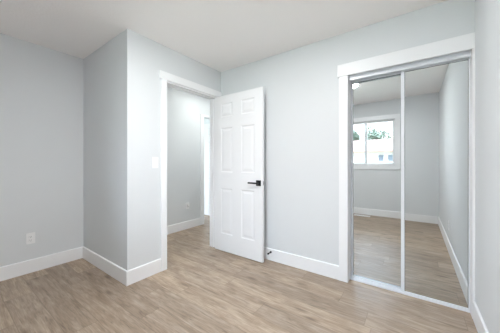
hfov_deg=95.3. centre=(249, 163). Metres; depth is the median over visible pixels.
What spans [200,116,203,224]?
door frame
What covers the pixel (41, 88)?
wall
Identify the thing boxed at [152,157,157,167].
light switch
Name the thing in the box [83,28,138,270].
wall
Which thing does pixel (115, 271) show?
baseboard
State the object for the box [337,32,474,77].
trim
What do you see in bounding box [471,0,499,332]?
wall
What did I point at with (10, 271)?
baseboard
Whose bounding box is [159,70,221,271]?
door frame
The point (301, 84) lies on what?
wall
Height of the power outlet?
0.116 m
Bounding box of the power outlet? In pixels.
[26,232,34,244]
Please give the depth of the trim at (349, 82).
2.26 m
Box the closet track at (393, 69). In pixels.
[349,50,470,80]
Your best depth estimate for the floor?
1.90 m
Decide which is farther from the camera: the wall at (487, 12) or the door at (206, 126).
the door at (206, 126)
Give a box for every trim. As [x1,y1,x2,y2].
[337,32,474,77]
[339,75,347,282]
[348,76,350,281]
[470,48,474,318]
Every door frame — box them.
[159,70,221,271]
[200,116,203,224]
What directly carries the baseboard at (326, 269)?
attached to the wall at (301, 84)
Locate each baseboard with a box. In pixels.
[0,246,82,280]
[83,246,126,285]
[126,258,160,285]
[167,218,200,234]
[264,247,338,279]
[473,301,488,332]
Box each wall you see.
[0,33,209,266]
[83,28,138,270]
[139,34,220,265]
[204,118,209,123]
[221,0,474,265]
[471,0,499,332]
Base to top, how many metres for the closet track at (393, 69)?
0.079 m
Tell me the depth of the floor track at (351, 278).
2.05 m
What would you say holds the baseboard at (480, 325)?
attached to the wall at (487, 12)
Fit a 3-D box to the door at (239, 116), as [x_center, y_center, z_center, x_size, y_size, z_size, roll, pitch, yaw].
[-0.154,0.133,2.867,0.781,2.033,0.139,0,0,36]
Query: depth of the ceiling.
2.06 m
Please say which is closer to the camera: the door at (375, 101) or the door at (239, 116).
the door at (375, 101)
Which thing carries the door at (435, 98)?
on the floor track at (351, 278)
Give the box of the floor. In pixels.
[0,215,477,332]
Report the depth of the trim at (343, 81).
2.23 m
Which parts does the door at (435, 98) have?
rail, rail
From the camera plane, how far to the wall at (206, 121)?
5.14 m
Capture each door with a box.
[204,123,209,214]
[215,87,263,262]
[351,72,400,289]
[401,57,469,309]
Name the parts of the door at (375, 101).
rail, rail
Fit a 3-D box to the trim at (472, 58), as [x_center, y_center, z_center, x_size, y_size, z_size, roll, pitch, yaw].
[1.712,0.153,1.764,0.015,2.012,0.178,0,0,36]
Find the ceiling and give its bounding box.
[0,0,446,71]
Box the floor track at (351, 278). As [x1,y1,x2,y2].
[350,277,469,312]
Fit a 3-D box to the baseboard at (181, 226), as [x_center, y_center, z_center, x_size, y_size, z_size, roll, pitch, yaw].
[-1.439,1.090,3.576,0.013,0.138,1.744,0,0,36]

